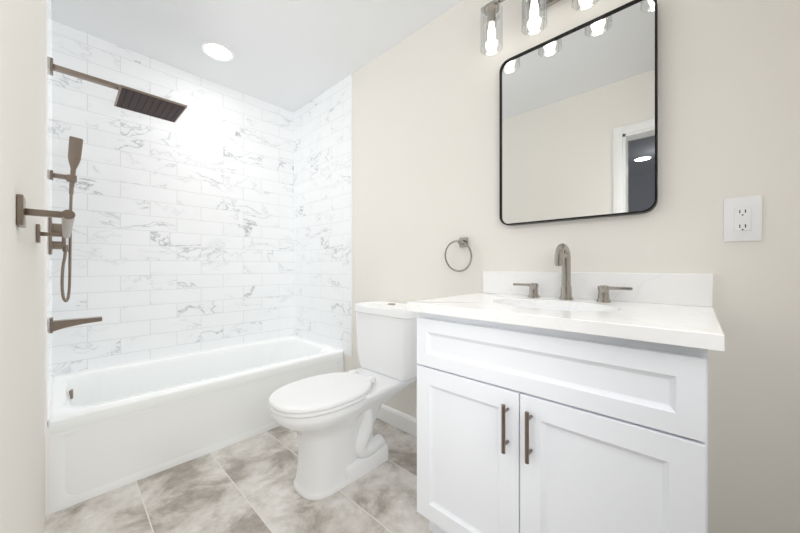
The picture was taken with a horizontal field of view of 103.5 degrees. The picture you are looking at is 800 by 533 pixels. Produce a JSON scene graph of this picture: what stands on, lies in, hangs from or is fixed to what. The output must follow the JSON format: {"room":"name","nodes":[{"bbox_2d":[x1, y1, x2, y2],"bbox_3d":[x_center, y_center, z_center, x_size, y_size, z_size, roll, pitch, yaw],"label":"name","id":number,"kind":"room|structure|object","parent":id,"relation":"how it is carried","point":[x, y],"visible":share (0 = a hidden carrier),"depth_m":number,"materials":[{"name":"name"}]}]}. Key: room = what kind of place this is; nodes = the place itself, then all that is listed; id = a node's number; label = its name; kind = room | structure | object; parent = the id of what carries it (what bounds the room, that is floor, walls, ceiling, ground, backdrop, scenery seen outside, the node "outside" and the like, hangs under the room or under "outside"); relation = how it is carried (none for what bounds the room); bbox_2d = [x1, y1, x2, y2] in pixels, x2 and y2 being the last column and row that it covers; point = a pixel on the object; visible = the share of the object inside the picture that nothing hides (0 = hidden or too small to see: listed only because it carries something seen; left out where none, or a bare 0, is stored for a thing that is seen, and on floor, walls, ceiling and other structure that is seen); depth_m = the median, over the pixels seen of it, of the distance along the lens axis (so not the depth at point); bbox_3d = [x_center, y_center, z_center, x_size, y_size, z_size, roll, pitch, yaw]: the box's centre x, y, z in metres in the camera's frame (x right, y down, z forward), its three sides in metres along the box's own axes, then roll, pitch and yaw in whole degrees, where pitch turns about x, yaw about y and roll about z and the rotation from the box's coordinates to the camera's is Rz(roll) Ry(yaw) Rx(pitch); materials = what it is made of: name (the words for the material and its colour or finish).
{"room":"bathroom","nodes":[
{"label":"bathroom","id":0,"kind":"room"},
{"bbox_2d":[0,0,51,532],"bbox_3d":[-0.932,-0.200,0.725,3.112,2.458,0.126,0,0,43],"label":"wall","id":1,"kind":"structure","parent":0,"point":[22,439],"depth_m":0.60,"materials":[{"name":"paint"}]},
{"bbox_2d":[16,194,74,242],"bbox_3d":[-0.797,-0.091,0.722,0.570,0.050,0.066,0,0,43],"label":"bar","id":2,"kind":"object","parent":1,"relation":"attached to","point":[67,216],"visible":1,"depth_m":0.55,"materials":[{"name":"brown metal"}]},
{"bbox_2d":[49,217,65,254],"bbox_3d":[-1.635,-0.146,1.508,0.130,0.180,0.054,0,0,43],"label":"shower valve","id":3,"kind":"object","parent":1,"relation":"attached to","point":[53,227],"visible":0.66,"depth_m":1.49,"materials":[{"name":"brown metal"}]},
{"bbox_2d":[50,136,82,301],"bbox_3d":[-1.710,-0.247,1.621,0.080,0.861,0.117,0,0,43],"label":"shower","id":4,"kind":"object","parent":1,"relation":"attached to","point":[75,146],"visible":0.92,"depth_m":1.64,"materials":[{"name":"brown metal"}]},
{"bbox_2d":[50,316,101,332],"bbox_3d":[-1.670,0.291,1.632,0.072,0.072,0.186,0,0,43],"label":"tub spout","id":5,"kind":"object","parent":1,"relation":"attached to","point":[55,325],"visible":0.98,"depth_m":1.60,"materials":[{"name":"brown metal"}]},
{"bbox_2d":[50,57,186,122],"bbox_3d":[-1.561,-0.988,1.778,0.300,0.091,0.548,0,0,43],"label":"shower head","id":6,"kind":"object","parent":1,"relation":"attached to","point":[128,98],"visible":1,"depth_m":1.80},
{"bbox_2d":[44,418,432,532],"bbox_3d":[-1.284,1.069,-0.074,3.932,0.080,5.040,0,0,43],"label":"floor","id":7,"kind":"structure","parent":0,"point":[244,486],"depth_m":1.39,"materials":[{"name":"tile"}]},
{"bbox_2d":[48,336,343,513],"bbox_3d":[-1.223,0.834,2.118,0.768,0.389,1.506,0,0,43],"label":"bathtub","id":8,"kind":"object","parent":7,"relation":"on","point":[114,427],"visible":0.87,"depth_m":1.72,"materials":[{"name":"ceramic"}]},
{"bbox_2d":[269,301,419,499],"bbox_3d":[-0.249,0.624,1.656,0.466,0.810,0.853,0,0,43],"label":"toilet","id":9,"kind":"object","parent":7,"relation":"on","point":[333,416],"visible":0.97,"depth_m":1.54,"materials":[{"name":"ceramic"}]},
{"bbox_2d":[407,243,723,532],"bbox_3d":[0.526,0.469,1.104,0.823,1.120,0.597,0,0,43],"label":"vanity","id":10,"kind":"object","parent":7,"relation":"on","point":[566,401],"visible":1,"depth_m":0.88,"materials":[{"name":"paint"}]},
{"bbox_2d":[51,0,462,112],"bbox_3d":[-0.373,-1.469,1.321,3.352,0.080,1.760,0,0,43],"label":"ceiling","id":11,"kind":"structure","parent":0,"point":[288,53],"depth_m":1.94,"materials":[{"name":"paint"}]},
{"bbox_2d":[343,0,799,532],"bbox_3d":[0.188,-0.200,1.919,3.352,2.458,0.120,0,0,43],"label":"wall","id":12,"kind":"structure","parent":0,"point":[425,111],"depth_m":1.11,"materials":[{"name":"paint"}]},
{"bbox_2d":[294,75,350,355],"bbox_3d":[-0.676,-0.380,2.642,0.863,2.099,0.006,0,0,43],"label":"wall tile","id":13,"kind":"structure","parent":12,"relation":"attached to","point":[322,126],"depth_m":2.58,"materials":[{"name":"tile"}]},
{"bbox_2d":[376,404,416,436],"bbox_3d":[0.030,0.977,1.975,1.079,0.104,0.014,0,0,43],"label":"baseboard","id":14,"kind":"structure","parent":12,"relation":"attached to","point":[404,422],"depth_m":2.00,"materials":[{"name":"paint"}]},
{"bbox_2d":[445,237,471,271],"bbox_3d":[0.315,-0.062,1.676,0.170,0.183,0.053,0,0,43],"label":"towel ring","id":15,"kind":"object","parent":12,"relation":"attached to","point":[463,242],"visible":1,"depth_m":1.67,"materials":[{"name":"silver metal"}]},
{"bbox_2d":[481,0,504,46],"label":"light","id":16,"kind":"object","parent":12,"relation":"attached to","point":[490,10],"depth_m":1.43,"materials":[{"name":"white glass"}]},
{"bbox_2d":[529,0,559,24],"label":"light","id":17,"kind":"object","parent":12,"relation":"attached to","point":[535,6],"depth_m":1.32,"materials":[{"name":"white glass"}]},
{"bbox_2d":[499,0,657,225],"bbox_3d":[0.703,-0.586,1.325,0.588,0.782,0.034,0,0,43],"label":"mirror","id":18,"kind":"object","parent":12,"relation":"attached to","point":[578,108],"visible":1,"depth_m":1.28,"materials":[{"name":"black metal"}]},
{"bbox_2d":[724,195,761,241],"bbox_3d":[1.077,-0.149,0.992,0.081,0.139,0.010,0,0,43],"label":"outlet","id":19,"kind":"object","parent":12,"relation":"attached to","point":[742,215],"visible":1,"depth_m":0.99,"materials":[{"name":"white plastic"}]},
{"bbox_3d":[-1.332,-1.441,-1.201,2.900,0.060,3.230,0,0,43],"label":"ceiling","id":20,"kind":"structure","parent":0,"visible":0},
{"bbox_2d":[201,41,234,61],"bbox_3d":[-1.212,-1.426,2.102,0.196,0.006,0.196,0,0,43],"label":"recessed light","id":21,"kind":"object","parent":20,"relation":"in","point":[216,51],"visible":1,"depth_m":2.10,"materials":[{"name":"paint"}]},
{"bbox_3d":[-1.593,-0.200,2.383,0.120,2.458,1.640,0,0,43],"label":"wall","id":22,"kind":"structure","parent":0,"visible":0},
{"bbox_2d":[52,20,293,375],"bbox_3d":[-1.506,-0.380,2.383,0.006,2.099,1.520,0,0,43],"label":"tiled wall","id":23,"kind":"structure","parent":22,"relation":"attached to","point":[183,230],"depth_m":2.21,"materials":[{"name":"tile"}]},
{"bbox_2d":[44,0,351,515],"bbox_3d":[-1.189,-0.200,2.086,0.863,2.458,1.520,0,0,43],"label":"trim","id":24,"kind":"structure","parent":23,"relation":"attached to","point":[47,431],"depth_m":1.24,"materials":[{"name":"paint"}]}
]}

